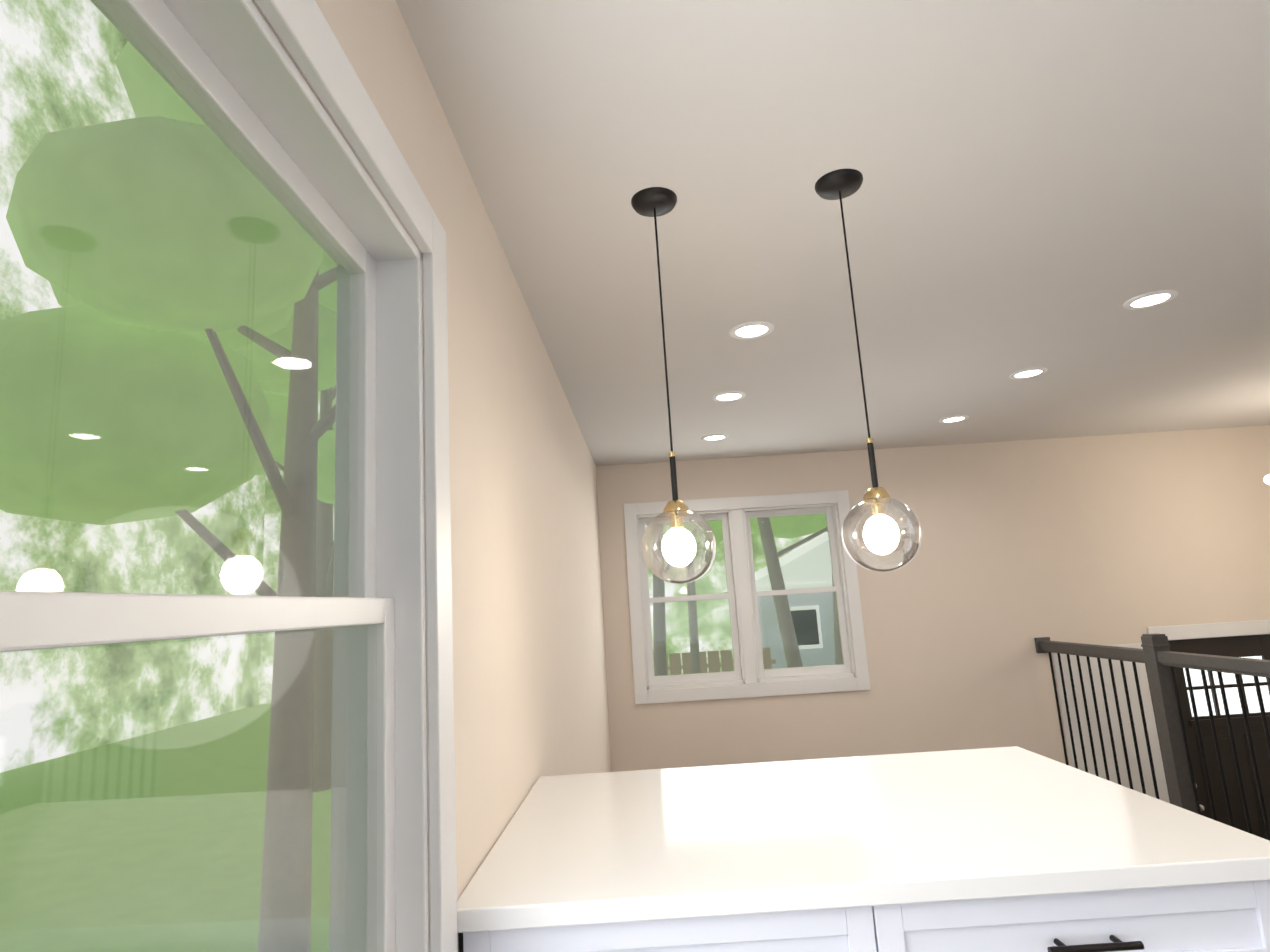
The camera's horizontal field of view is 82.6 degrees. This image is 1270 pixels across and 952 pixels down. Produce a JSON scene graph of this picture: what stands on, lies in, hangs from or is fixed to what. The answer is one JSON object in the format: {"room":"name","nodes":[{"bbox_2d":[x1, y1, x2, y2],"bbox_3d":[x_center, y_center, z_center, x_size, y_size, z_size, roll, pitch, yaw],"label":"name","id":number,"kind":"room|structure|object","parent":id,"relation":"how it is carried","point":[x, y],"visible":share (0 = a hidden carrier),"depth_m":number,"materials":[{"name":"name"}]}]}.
{"room":"kitchen","nodes":[
{"label":"kitchen","id":0,"kind":"room"},
{"bbox_2d":[252,0,611,951],"bbox_3d":[-0.410,0.493,1.111,0.363,2.780,9.171,-3,-10,0],"label":"wall","id":1,"kind":"structure","parent":0,"point":[530,688],"depth_m":1.83,"materials":[{"name":"paint"}]},
{"bbox_2d":[0,0,457,951],"bbox_3d":[-0.431,0.122,0.621,0.200,1.464,1.384,-3,-10,0],"label":"window","id":2,"kind":"structure","parent":1,"relation":"in","point":[228,72],"depth_m":1.06,"materials":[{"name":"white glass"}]},
{"bbox_2d":[396,0,1269,465],"bbox_3d":[2.521,-1.036,1.318,6.500,0.060,9.070,-3,-10,0],"label":"ceiling","id":3,"kind":"structure","parent":0,"point":[1052,186],"depth_m":2.06,"materials":[{"name":"paint"}]},
{"bbox_2d":[631,187,715,583],"bbox_3d":[0.082,-0.239,1.853,0.184,1.022,0.184,-3,-10,0],"label":"pendant light","id":4,"kind":"object","parent":3,"relation":"hanging from","point":[679,547],"visible":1,"depth_m":1.76,"materials":[{"name":"black"}]},
{"bbox_2d":[701,434,728,440],"bbox_3d":[0.531,-0.259,4.799,0.178,0.008,0.191,-3,-10,0],"label":"recessed light","id":5,"kind":"object","parent":3,"relation":"in","point":[713,437],"depth_m":4.81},
{"bbox_2d":[712,391,745,401],"bbox_3d":[0.499,-0.427,3.846,0.178,0.008,0.193,-3,-10,0],"label":"recessed light","id":6,"kind":"object","parent":3,"relation":"in","point":[727,396],"depth_m":3.85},
{"bbox_2d":[729,321,773,338],"bbox_3d":[0.469,-0.590,2.914,0.179,0.008,0.188,-3,-10,0],"label":"recessed light","id":7,"kind":"object","parent":3,"relation":"in","point":[753,330],"depth_m":2.92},
{"bbox_2d":[815,168,921,571],"bbox_3d":[0.570,-0.273,1.823,0.184,1.025,0.184,-3,-10,0],"label":"pendant light","id":8,"kind":"object","parent":3,"relation":"hanging from","point":[881,533],"visible":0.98,"depth_m":1.74,"materials":[{"name":"black"}]},
{"bbox_2d":[939,415,968,422],"bbox_3d":[2.070,-0.373,4.695,0.184,0.008,0.192,-3,-10,0],"label":"recessed light","id":9,"kind":"object","parent":3,"relation":"in","point":[951,419],"depth_m":4.71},
{"bbox_2d":[1008,367,1047,378],"bbox_3d":[2.043,-0.538,3.758,0.188,0.008,0.190,-3,-10,0],"label":"recessed light","id":10,"kind":"object","parent":3,"relation":"in","point":[1030,372],"depth_m":3.77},
{"bbox_2d":[1123,289,1178,309],"bbox_3d":[2.031,-0.698,2.851,0.186,0.008,0.192,-3,-10,0],"label":"recessed light","id":11,"kind":"object","parent":3,"relation":"in","point":[1151,299],"depth_m":2.86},
{"bbox_2d":[1264,475,1269,483],"bbox_3d":[4.248,-0.058,4.367,0.728,1.006,0.719,-3,-10,0],"label":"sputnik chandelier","id":12,"kind":"object","parent":3,"relation":"hanging from","point":[1267,479],"visible":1,"depth_m":4.68,"materials":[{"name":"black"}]},
{"bbox_2d":[596,425,1269,771],"bbox_3d":[2.654,1.612,5.327,6.500,3.880,0.150,-3,-10,0],"label":"wall","id":13,"kind":"structure","parent":0,"point":[1117,539],"depth_m":5.40,"materials":[{"name":"paint"}]},
{"bbox_2d":[623,490,870,704],"bbox_3d":[0.811,0.896,5.451,1.714,1.469,0.170,-3,-10,0],"label":"window","id":14,"kind":"structure","parent":13,"relation":"in","point":[742,594],"depth_m":5.38,"materials":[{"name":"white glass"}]},
{"bbox_2d":[1052,643,1169,802],"bbox_3d":[3.480,2.238,5.130,0.720,2.020,0.012,-3,-10,0],"label":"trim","id":15,"kind":"structure","parent":13,"relation":"attached to","point":[1140,733],"depth_m":5.21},
{"bbox_2d":[1147,620,1269,639],"bbox_3d":[4.392,2.138,5.202,1.109,2.130,0.138,-3,-10,0],"label":"door frame","id":16,"kind":"structure","parent":13,"relation":"attached to","point":[1223,629],"depth_m":5.31,"materials":[{"name":"white wood"}]},
{"bbox_2d":[1168,634,1269,839],"bbox_3d":[4.395,2.183,5.180,0.901,2.018,0.115,-3,-10,0],"label":"entry door","id":17,"kind":"structure","parent":13,"relation":"in","point":[1253,646],"depth_m":5.25,"materials":[{"name":"black metal"}]},
{"bbox_3d":[2.681,1.544,0.860,6.500,0.250,9.070,-3,-10,0],"label":"floor","id":18,"kind":"structure","parent":0,"visible":0},
{"bbox_2d":[459,903,922,951],"bbox_3d":[0.107,1.238,1.465,0.782,0.876,0.600,-3,-10,0],"label":"base cabinet","id":19,"kind":"object","parent":18,"relation":"on","point":[898,927],"depth_m":1.24,"materials":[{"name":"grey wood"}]},
{"bbox_2d":[457,746,1269,932],"bbox_3d":[0.423,0.796,1.704,1.471,0.037,0.965,-3,-10,0],"label":"countertop","id":20,"kind":"structure","parent":19,"relation":"on","point":[756,838],"depth_m":1.44,"materials":[{"name":"stone"}]},
{"bbox_2d":[919,880,1269,951],"bbox_3d":[0.765,1.200,1.479,0.775,0.876,0.618,-3,-10,0],"label":"base cabinet","id":21,"kind":"object","parent":18,"relation":"on","point":[1228,917],"depth_m":1.25,"materials":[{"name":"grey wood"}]},
{"bbox_2d":[1034,633,1269,840],"bbox_3d":[3.012,1.404,3.928,0.108,1.056,2.673,-3,-10,0],"label":"stair railing","id":22,"kind":"object","parent":18,"relation":"on","point":[1158,657],"visible":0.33,"depth_m":4.04,"materials":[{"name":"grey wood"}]},
{"label":"outside","id":23,"kind":"structure","parent":0,"visible":0},
{"bbox_2d":[0,0,826,772],"bbox_3d":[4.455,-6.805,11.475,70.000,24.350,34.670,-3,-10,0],"label":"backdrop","id":24,"kind":"structure","parent":23,"point":[678,628],"depth_m":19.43,"materials":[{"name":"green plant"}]},
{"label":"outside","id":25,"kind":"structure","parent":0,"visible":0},
{"bbox_2d":[0,704,330,951],"bbox_3d":[5.142,4.276,9.506,70.000,0.200,34.670,-3,-10,0],"label":"lawn","id":26,"kind":"structure","parent":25,"point":[19,799],"depth_m":9.65,"materials":[{"name":"green plant"}]},
{"bbox_2d":[0,41,842,951],"bbox_3d":[-1.059,-0.711,12.040,15.258,11.278,14.987,-3,-10,0],"label":"trees","id":27,"kind":"object","parent":26,"relation":"on","point":[106,459],"depth_m":5.65,"materials":[{"name":"green plant"}]},
{"bbox_2d":[653,647,775,674],"bbox_3d":[-0.667,5.256,17.861,8.400,1.500,0.080,-3,-10,0],"label":"fence","id":28,"kind":"object","parent":26,"relation":"on","point":[726,664],"depth_m":17.93,"materials":[{"name":"brown wood"}]},
{"bbox_2d":[650,532,834,668],"bbox_3d":[3.034,4.157,23.566,18.640,5.200,5.640,-3,-10,0],"label":"neighbouring house","id":29,"kind":"structure","parent":26,"relation":"on","point":[799,560],"depth_m":20.99,"materials":[{"name":"white"}]}
]}

